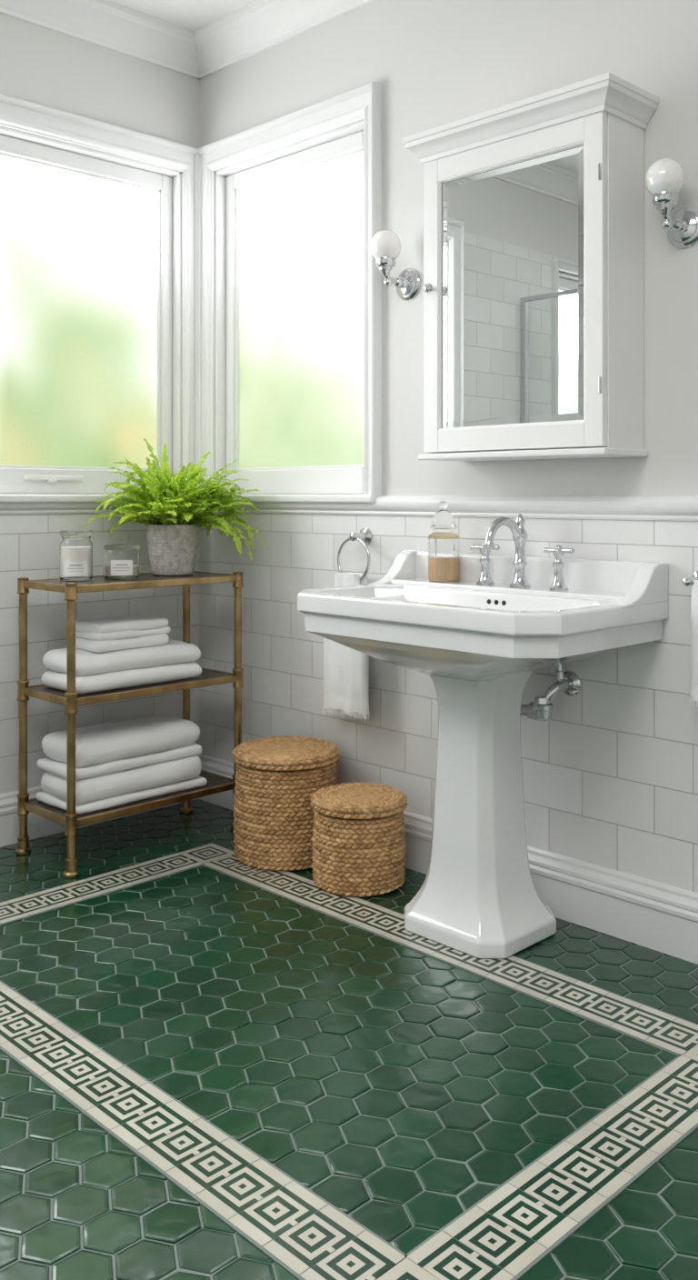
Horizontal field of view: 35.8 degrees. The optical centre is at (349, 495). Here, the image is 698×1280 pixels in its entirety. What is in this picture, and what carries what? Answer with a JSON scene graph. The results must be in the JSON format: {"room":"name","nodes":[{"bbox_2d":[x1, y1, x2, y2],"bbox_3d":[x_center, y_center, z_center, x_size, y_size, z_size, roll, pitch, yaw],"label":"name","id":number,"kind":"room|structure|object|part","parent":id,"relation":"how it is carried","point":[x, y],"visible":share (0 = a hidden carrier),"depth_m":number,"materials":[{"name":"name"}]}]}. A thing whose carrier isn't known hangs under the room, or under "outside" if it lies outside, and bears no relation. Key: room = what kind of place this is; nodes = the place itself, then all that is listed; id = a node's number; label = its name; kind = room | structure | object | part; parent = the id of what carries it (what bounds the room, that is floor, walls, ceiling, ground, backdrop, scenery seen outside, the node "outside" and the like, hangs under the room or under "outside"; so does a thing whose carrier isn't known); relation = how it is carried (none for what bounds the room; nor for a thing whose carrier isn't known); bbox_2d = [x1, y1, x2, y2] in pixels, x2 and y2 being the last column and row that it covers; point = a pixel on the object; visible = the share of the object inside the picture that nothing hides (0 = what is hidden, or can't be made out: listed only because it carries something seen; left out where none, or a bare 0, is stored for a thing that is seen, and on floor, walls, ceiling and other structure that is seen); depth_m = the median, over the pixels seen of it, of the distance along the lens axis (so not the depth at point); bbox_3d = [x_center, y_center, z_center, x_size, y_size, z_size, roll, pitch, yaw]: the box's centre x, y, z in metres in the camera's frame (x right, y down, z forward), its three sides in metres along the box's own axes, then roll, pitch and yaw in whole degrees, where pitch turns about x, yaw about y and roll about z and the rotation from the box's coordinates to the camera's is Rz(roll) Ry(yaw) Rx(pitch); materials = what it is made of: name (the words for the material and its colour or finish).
{"room":"bathroom","nodes":[
{"label":"bathroom","id":0,"kind":"room"},
{"bbox_2d":[0,12,199,172],"bbox_3d":[-1.927,-0.263,2.691,3.740,2.845,0.140,0,0,-45],"label":"wall","id":1,"kind":"structure","parent":0,"point":[39,65],"depth_m":3.65,"materials":[{"name":"white paint"}]},
{"bbox_2d":[0,502,132,514],"bbox_3d":[-1.193,0.030,3.294,1.850,0.060,0.032,0,0,-45],"label":"trim","id":2,"kind":"structure","parent":1,"relation":"attached to","point":[5,508],"depth_m":3.51,"materials":[{"name":"white"}]},
{"bbox_2d":[0,125,180,494],"bbox_3d":[-1.236,-0.585,3.351,1.670,1.162,0.110,0,0,-45],"label":"window","id":3,"kind":"structure","parent":1,"relation":"in","point":[13,142],"depth_m":3.67,"materials":[{"name":"white"}]},
{"bbox_3d":[-0.980,-0.050,3.562,0.030,0.016,0.026,0,0,-45],"label":"stay knob","id":4,"kind":"part","parent":3,"relation":"part of","materials":[{"name":"white metal"}]},
{"bbox_2d":[24,475,82,480],"bbox_3d":[-0.972,-0.058,3.568,0.210,0.016,0.012,0,0,-45],"label":"bar","id":5,"kind":"object","parent":3,"relation":"attached to","point":[26,477],"visible":1,"depth_m":3.57,"materials":[{"name":"white metal"}]},
{"bbox_3d":[-1.242,-0.046,3.358,1.556,0.085,0.052,0,0,-45],"label":"sash bottom","id":6,"kind":"part","parent":3,"relation":"part of","materials":[{"name":"white wood"}]},
{"bbox_3d":[-1.243,-0.594,3.358,1.566,1.019,0.006,0,0,-45],"label":"glass pane","id":7,"kind":"part","parent":3,"relation":"part of","materials":[{"name":"glass"}]},
{"bbox_2d":[0,464,158,470],"bbox_3d":[-1.236,-0.093,3.351,1.566,0.010,0.014,0,0,-45],"label":"bead","id":8,"kind":"object","parent":3,"relation":"on","point":[1,465],"visible":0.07,"depth_m":3.62,"materials":[{"name":"white"}]},
{"bbox_2d":[0,152,160,192],"bbox_3d":[-1.236,-1.094,3.351,1.566,0.010,0.014,0,0,-45],"label":"bead","id":9,"kind":"object","parent":3,"relation":"attached to","point":[3,155],"visible":1,"depth_m":3.66,"materials":[{"name":"white wood"}]},
{"bbox_3d":[-1.242,-1.125,3.358,1.556,0.055,0.052,0,0,-45],"label":"sash","id":10,"kind":"part","parent":3,"relation":"part of","materials":[{"name":"white wood"}]},
{"bbox_2d":[157,190,160,469],"bbox_3d":[-0.685,-0.594,3.895,0.010,1.019,0.014,0,0,-45],"label":"bead","id":11,"kind":"object","parent":3,"relation":"attached to","point":[159,193],"visible":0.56,"depth_m":3.89,"materials":[{"name":"white wood"}]},
{"bbox_3d":[-0.672,-0.579,3.920,0.045,1.149,0.052,0,0,-45],"label":"sash","id":12,"kind":"part","parent":3,"relation":"part of","materials":[{"name":"white wood"}]},
{"bbox_2d":[0,754,199,847],"bbox_3d":[-1.817,1.019,2.680,3.600,0.162,0.030,0,0,-45],"label":"baseboard","id":13,"kind":"structure","parent":1,"relation":"attached to","point":[38,826],"depth_m":3.43,"materials":[{"name":"white"}]},
{"bbox_2d":[0,0,201,79],"bbox_3d":[-1.792,-1.577,2.655,3.600,0.115,0.100,0,0,-45],"label":"trim","id":14,"kind":"structure","parent":1,"relation":"attached to","point":[109,25],"depth_m":3.64,"materials":[{"name":"white paint"}]},
{"bbox_2d":[171,172,181,475],"bbox_3d":[-0.645,-0.583,3.934,0.013,1.165,0.110,0,0,-45],"label":"reveal side","id":15,"kind":"object","parent":1,"relation":"attached to","point":[176,181],"visible":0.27,"depth_m":3.90,"materials":[{"name":"white"}]},
{"bbox_2d":[0,81,381,495],"bbox_3d":[-0.871,-0.626,3.023,1.870,1.253,0.970,0,0,-45],"label":"window frame","id":16,"kind":"structure","parent":1,"relation":"attached to","point":[364,103],"depth_m":3.67,"materials":[{"name":"white wood"}]},
{"bbox_2d":[110,0,255,31],"bbox_3d":[-0.423,-1.685,1.267,3.880,0.100,4.280,0,0,-45],"label":"ceiling","id":17,"kind":"structure","parent":0,"point":[190,15],"depth_m":3.64,"materials":[{"name":"white paint"}]},
{"bbox_2d":[0,799,697,1279],"bbox_3d":[-0.416,1.129,1.175,3.960,0.063,4.380,0,0,-45],"label":"floor","id":18,"kind":"structure","parent":0,"point":[215,1065],"depth_m":2.03,"materials":[{"name":"green tile"}]},
{"bbox_2d":[14,570,243,878],"bbox_3d":[-0.684,0.674,3.443,0.663,0.847,0.333,0,0,-45],"label":"shelving rack","id":19,"kind":"object","parent":18,"relation":"on","point":[215,784],"visible":0.7,"depth_m":3.32,"materials":[{"name":"gold metal"}]},
{"bbox_3d":[-1.003,0.674,3.328,0.048,0.847,0.048,0,0,-45],"label":"post","id":20,"kind":"part","parent":19,"relation":"part of","materials":[{"name":"gold metal"}]},
{"bbox_3d":[-0.803,0.674,3.125,0.048,0.847,0.048,0,0,-45],"label":"post","id":21,"kind":"part","parent":19,"relation":"part of","materials":[{"name":"gold metal"}]},
{"bbox_2d":[60,530,92,580],"bbox_3d":[-0.850,0.185,3.373,0.100,0.155,0.101,0,0,-45],"label":"candle jar","id":22,"kind":"object","parent":19,"relation":"on","point":[75,545],"visible":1,"depth_m":3.33,"materials":[{"name":"clear glass"}]},
{"bbox_3d":[-0.851,0.117,3.373,0.100,0.018,0.100,0,0,-45],"label":"lid","id":23,"kind":"part","parent":22,"relation":"part of","materials":[{"name":"clear glass"}]},
{"bbox_2d":[35,714,207,814],"bbox_3d":[-0.710,0.834,3.415,0.493,0.213,0.250,0,0,-45],"label":"folded towels","id":24,"kind":"object","parent":19,"relation":"on","point":[125,762],"visible":0.95,"depth_m":3.31,"materials":[{"name":"white fabric"}]},
{"bbox_2d":[102,540,139,579],"bbox_3d":[-0.723,0.203,3.436,0.114,0.120,0.114,0,0,-45],"label":"candle jar","id":25,"kind":"object","parent":19,"relation":"on","point":[121,559],"visible":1,"depth_m":3.39,"materials":[{"name":"clear glass"}]},
{"bbox_3d":[-0.723,0.157,3.436,0.114,0.030,0.114,0,0,-45],"label":"lid","id":26,"kind":"part","parent":25,"relation":"part of","materials":[{"name":"clear glass"}]},
{"bbox_2d":[41,613,201,694],"bbox_3d":[-0.709,0.489,3.421,0.477,0.203,0.234,0,0,-45],"label":"folded towels","id":27,"kind":"object","parent":19,"relation":"on","point":[131,650],"visible":0.96,"depth_m":3.33,"materials":[{"name":"white fabric"}]},
{"bbox_2d":[75,633,169,652],"bbox_3d":[-0.724,0.458,3.409,0.274,0.039,0.177,0,0,-45],"label":"towel","id":28,"kind":"object","parent":27,"relation":"on","point":[85,643],"depth_m":3.33,"materials":[{"name":"white fabric"}]},
{"bbox_3d":[-0.684,0.598,3.443,0.603,0.013,0.273,0,0,-45],"label":"shelf panel","id":29,"kind":"part","parent":19,"relation":"part of","materials":[{"name":"gold metal"}]},
{"bbox_3d":[-0.684,0.948,3.443,0.603,0.013,0.273,0,0,-45],"label":"shelf panel","id":30,"kind":"part","parent":19,"relation":"part of","materials":[{"name":"gold metal"}]},
{"bbox_3d":[-0.684,0.270,3.443,0.603,0.013,0.273,0,0,-45],"label":"shelf panel","id":31,"kind":"part","parent":19,"relation":"part of","materials":[{"name":"gold metal"}]},
{"bbox_2d":[80,438,268,576],"bbox_3d":[-0.555,0.038,3.532,0.469,0.448,0.486,0,0,43],"label":"potted fern","id":32,"kind":"object","parent":19,"relation":"on","point":[174,509],"visible":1,"depth_m":3.52,"materials":[{"name":"green plant"}]},
{"bbox_2d":[145,524,199,576],"bbox_3d":[-0.584,0.178,3.587,0.182,0.168,0.182,0,0,-45],"label":"pot","id":33,"kind":"object","parent":32,"relation":"attached to","point":[173,550],"depth_m":3.52,"materials":[{"name":"grey concrete"}]},
{"bbox_3d":[-0.565,0.674,3.760,0.048,0.847,0.048,0,0,-45],"label":"post","id":34,"kind":"part","parent":19,"relation":"part of","materials":[{"name":"gold metal"}]},
{"bbox_3d":[-0.365,0.674,3.557,0.048,0.847,0.048,0,0,-45],"label":"post","id":35,"kind":"part","parent":19,"relation":"part of","materials":[{"name":"gold metal"}]},
{"bbox_2d":[231,735,339,870],"bbox_3d":[-0.191,0.932,3.304,0.329,0.331,0.328,0,0,13],"label":"lidded basket","id":36,"kind":"object","parent":18,"relation":"on","point":[276,778],"visible":0.88,"depth_m":3.17,"materials":[{"name":"brown wicker"}]},
{"bbox_3d":[-0.192,0.770,3.304,0.310,0.006,0.310,0,0,-45],"label":"lid","id":37,"kind":"part","parent":36,"relation":"part of","materials":[{"name":"brown wicker"}]},
{"bbox_2d":[310,781,407,897],"bbox_3d":[0.028,0.972,3.074,0.275,0.251,0.274,0,0,26],"label":"lidded basket","id":38,"kind":"object","parent":18,"relation":"on","point":[359,846],"visible":1,"depth_m":2.97,"materials":[{"name":"brown wicker"}]},
{"bbox_3d":[0.028,0.850,3.074,0.256,0.006,0.256,0,0,-45],"label":"lid","id":39,"kind":"part","parent":38,"relation":"part of","materials":[{"name":"brown wicker"}]},
{"bbox_2d":[297,547,669,959],"bbox_3d":[0.295,0.617,2.719,0.520,0.960,0.830,0,0,-45],"label":"pedestal sink","id":40,"kind":"object","parent":18,"relation":"on","point":[479,645],"depth_m":2.65,"materials":[{"name":"white ceramic"}]},
{"bbox_2d":[428,500,459,581],"bbox_3d":[0.263,0.126,3.006,0.088,0.223,0.088,0,0,-45],"label":"glass jar","id":41,"kind":"object","parent":40,"relation":"on","point":[443,544],"visible":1,"depth_m":2.97,"materials":[{"name":"clear glass"}]},
{"bbox_2d":[297,583,669,680],"bbox_3d":[0.294,0.350,2.719,0.521,0.200,0.830,0,0,-45],"label":"basin","id":42,"kind":"object","parent":40,"relation":"in","point":[444,632],"depth_m":2.53,"materials":[{"name":"white ceramic"}]},
{"bbox_3d":[0.367,0.188,2.909,0.048,0.100,0.048,0,0,-45],"label":"hot tap handle","id":43,"kind":"part","parent":40,"relation":"part of","materials":[{"name":"silver metal"}]},
{"bbox_2d":[510,513,530,587],"bbox_3d":[0.447,0.142,2.828,0.054,0.190,0.054,0,0,-45],"label":"faucet","id":44,"kind":"object","parent":40,"relation":"on","point":[520,580],"visible":0.94,"depth_m":2.81,"materials":[{"name":"silver metal"}]},
{"bbox_2d":[483,516,521,548],"bbox_3d":[0.398,0.093,2.779,0.150,0.079,0.027,0,0,-45],"label":"spout","id":45,"kind":"object","parent":44,"relation":"attached to","point":[512,525],"depth_m":2.75,"materials":[{"name":"silver metal"}]},
{"bbox_2d":[520,664,581,720],"bbox_3d":[0.504,0.457,2.780,0.186,0.236,0.082,0,0,-8],"label":"trap","id":46,"kind":"object","parent":40,"relation":"attached to","point":[569,682],"visible":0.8,"depth_m":2.76,"materials":[{"name":"silver metal"}]},
{"bbox_2d":[542,679,570,702],"bbox_3d":[0.534,0.511,2.776,0.107,0.074,0.043,0,0,-25],"label":"pipe","id":47,"kind":"object","parent":46,"relation":"attached to","point":[562,685],"depth_m":2.76,"materials":[{"name":"silver metal"}]},
{"bbox_3d":[0.532,0.188,2.742,0.048,0.100,0.048,0,0,-45],"label":"cold tap handle","id":48,"kind":"part","parent":40,"relation":"part of","materials":[{"name":"silver metal"}]},
{"bbox_2d":[0,511,697,893],"bbox_3d":[-0.423,-0.060,1.267,3.600,2.320,4.000,0,0,-45],"label":"wall tiling","id":49,"kind":"structure","parent":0,"point":[611,779],"depth_m":3.29,"materials":[{"name":"tile"}]},
{"bbox_2d":[0,494,137,502],"bbox_3d":[-1.223,0.010,3.332,1.802,0.028,0.156,0,0,-45],"label":"window sill","id":50,"kind":"structure","parent":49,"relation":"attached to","point":[4,498],"depth_m":3.50,"materials":[{"name":"white"}]},
{"bbox_2d":[210,494,379,503],"bbox_3d":[-0.194,0.010,3.643,0.156,0.028,0.902,0,0,-45],"label":"window sill","id":51,"kind":"structure","parent":49,"relation":"attached to","point":[253,498],"depth_m":3.46,"materials":[{"name":"white"}]},
{"bbox_2d":[337,527,372,580],"bbox_3d":[0.031,0.183,3.312,0.064,0.168,0.141,0,0,-45],"label":"towel ring","id":52,"kind":"object","parent":49,"relation":"attached to","point":[365,536],"visible":0.92,"depth_m":3.31,"materials":[{"name":"silver metal"}]},
{"bbox_2d":[322,572,369,722],"bbox_3d":[-0.011,0.462,3.315,0.224,0.449,0.076,0,0,44],"label":"hand towel","id":53,"kind":"object","parent":52,"relation":"hanging from","point":[345,669],"visible":0.62,"depth_m":3.28,"materials":[{"name":"white fabric"}]},
{"bbox_2d":[682,570,697,585],"bbox_3d":[0.987,0.200,2.336,0.074,0.044,0.567,0,0,-45],"label":"towel rail","id":54,"kind":"object","parent":49,"relation":"attached to","point":[689,581],"visible":0.84,"depth_m":2.50,"materials":[{"name":"silver metal"}]},
{"bbox_2d":[690,580,697,707],"bbox_3d":[0.864,0.340,2.424,0.040,0.290,0.210,0,0,-45],"label":"hand towel","id":55,"kind":"object","parent":54,"relation":"hanging from","point":[694,663],"visible":1,"depth_m":2.48,"materials":[{"name":"white fabric"}]},
{"bbox_2d":[200,0,697,495],"bbox_3d":[0.908,-0.263,2.580,0.140,2.845,4.280,0,0,-45],"label":"wall","id":56,"kind":"structure","parent":0,"point":[435,63],"depth_m":2.99,"materials":[{"name":"white paint"}]},
{"bbox_2d":[215,171,226,492],"bbox_3d":[-0.440,-0.583,3.925,0.110,1.165,0.013,0,0,-45],"label":"reveal side","id":57,"kind":"object","parent":56,"relation":"attached to","point":[220,180],"visible":0.27,"depth_m":3.90,"materials":[{"name":"white"}]},
{"bbox_2d":[193,0,374,79],"bbox_3d":[0.823,-1.577,2.495,0.100,0.115,4.000,0,0,-45],"label":"trim","id":58,"kind":"structure","parent":56,"relation":"attached to","point":[259,25],"depth_m":3.63,"materials":[{"name":"white paint"}]},
{"bbox_2d":[215,120,363,494],"bbox_3d":[-0.174,-0.585,3.656,0.110,1.162,0.768,0,0,-45],"label":"window","id":59,"kind":"structure","parent":56,"relation":"in","point":[347,139],"depth_m":3.65,"materials":[{"name":"white"}]},
{"bbox_3d":[-0.413,-0.579,3.911,0.052,1.149,0.045,0,0,-45],"label":"sash","id":60,"kind":"part","parent":59,"relation":"part of","materials":[{"name":"white wood"}]},
{"bbox_2d":[235,189,239,470],"bbox_3d":[-0.401,-0.594,3.886,0.014,1.019,0.010,0,0,-45],"label":"bead","id":61,"kind":"object","parent":59,"relation":"attached to","point":[237,194],"visible":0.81,"depth_m":3.88,"materials":[{"name":"white wood"}]},
{"bbox_3d":[-0.168,-0.046,3.662,0.052,0.085,0.654,0,0,-45],"label":"sash bottom","id":62,"kind":"part","parent":59,"relation":"part of","materials":[{"name":"white wood"}]},
{"bbox_2d":[236,464,363,470],"bbox_3d":[-0.174,-0.093,3.656,0.014,0.010,0.664,0,0,-45],"label":"bead","id":63,"kind":"object","parent":59,"relation":"on","point":[346,465],"visible":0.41,"depth_m":3.63,"materials":[{"name":"white"}]},
{"bbox_3d":[-0.167,-0.594,3.663,0.006,1.019,0.664,0,0,-45],"label":"glass pane","id":64,"kind":"part","parent":59,"relation":"part of","materials":[{"name":"glass"}]},
{"bbox_2d":[370,230,420,299],"bbox_3d":[0.127,-0.676,3.169,0.145,0.190,0.094,0,0,-45],"label":"wall sconce","id":65,"kind":"object","parent":56,"relation":"attached to","point":[385,245],"visible":1,"depth_m":3.14,"materials":[{"name":"silver metal"}]},
{"bbox_3d":[0.107,-0.726,3.150,0.090,0.091,0.090,0,0,-45],"label":"lamp shade","id":66,"kind":"part","parent":65,"relation":"part of","materials":[{"name":"white glass"}]},
{"bbox_3d":[0.129,-0.646,3.171,0.080,0.054,0.017,0,0,-45],"label":"arm","id":67,"kind":"part","parent":65,"relation":"part of","materials":[{"name":"silver metal"}]},
{"bbox_2d":[198,753,697,964],"bbox_3d":[0.848,1.019,2.520,0.030,0.162,4.000,0,0,-45],"label":"baseboard","id":68,"kind":"structure","parent":56,"relation":"attached to","point":[658,916],"depth_m":2.72,"materials":[{"name":"white"}]},
{"bbox_2d":[208,495,697,520],"bbox_3d":[0.847,0.030,2.519,0.032,0.060,4.000,0,0,-45],"label":"trim","id":69,"kind":"structure","parent":56,"relation":"attached to","point":[623,507],"depth_m":2.90,"materials":[{"name":"white"}]},
{"bbox_2d":[401,72,659,461],"bbox_3d":[0.450,-0.533,2.784,0.224,0.875,0.643,0,0,-45],"label":"upper cabinet","id":70,"kind":"object","parent":56,"relation":"attached to","point":[534,205],"visible":1,"depth_m":2.67,"materials":[{"name":"white paint"}]},
{"bbox_3d":[0.215,-0.555,2.899,0.031,0.028,0.028,0,0,-45],"label":"knob","id":71,"kind":"part","parent":70,"relation":"part of","materials":[{"name":"silver metal"}]},
{"bbox_2d":[441,145,584,428],"bbox_3d":[0.406,-0.509,2.743,0.001,0.658,0.447,0,0,-45],"label":"mirror glass","id":72,"kind":"object","parent":70,"relation":"attached to","point":[513,226],"depth_m":2.73,"materials":[{"name":"silver metal"}]},
{"bbox_3d":[0.406,-0.509,2.742,0.020,0.786,0.559,0,0,-45],"label":"door frame","id":73,"kind":"part","parent":70,"relation":"part of","materials":[{"name":"white paint"}]},
{"bbox_3d":[0.450,-0.935,2.784,0.224,0.071,0.643,0,0,-45],"label":"crown","id":74,"kind":"part","parent":70,"relation":"part of","materials":[{"name":"white paint"}]},
{"bbox_2d":[645,158,697,248],"bbox_3d":[0.754,-0.686,2.533,0.145,0.190,0.094,0,0,-45],"label":"wall sconce","id":75,"kind":"object","parent":56,"relation":"attached to","point":[665,177],"visible":1,"depth_m":2.50,"materials":[{"name":"white glass"}]},
{"bbox_3d":[0.735,-0.736,2.514,0.090,0.091,0.090,0,0,-45],"label":"lamp shade","id":76,"kind":"part","parent":75,"relation":"part of","materials":[{"name":"white glass"}]},
{"bbox_3d":[0.756,-0.656,2.535,0.080,0.054,0.017,0,0,-45],"label":"arm","id":77,"kind":"part","parent":75,"relation":"part of","materials":[{"name":"silver metal"}]},
{"bbox_2d":[547,548,555,552],"bbox_3d":[0.516,0.140,2.746,0.024,0.013,0.032,0,0,-45],"label":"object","id":78,"kind":"object","parent":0,"point":[549,550],"depth_m":2.74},
{"bbox_2d":[554,548,560,553],"bbox_3d":[0.522,0.140,2.711,0.015,0.015,0.015,0,0,-45],"label":"ball","id":79,"kind":"object","parent":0,"point":[557,551],"depth_m":2.71,"materials":[{"name":"silver metal"}]},
{"bbox_2d":[554,544,562,549],"bbox_3d":[0.532,0.134,2.742,0.020,0.016,0.020,0,0,-45],"label":"cap","id":80,"kind":"object","parent":79,"relation":"on","point":[560,547],"depth_m":2.73,"materials":[{"name":"silver metal"}]},
{"bbox_2d":[561,548,569,552],"bbox_3d":[0.547,0.140,2.738,0.024,0.013,0.032,0,0,-45],"label":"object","id":81,"kind":"object","parent":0,"point":[566,550],"depth_m":2.73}
]}

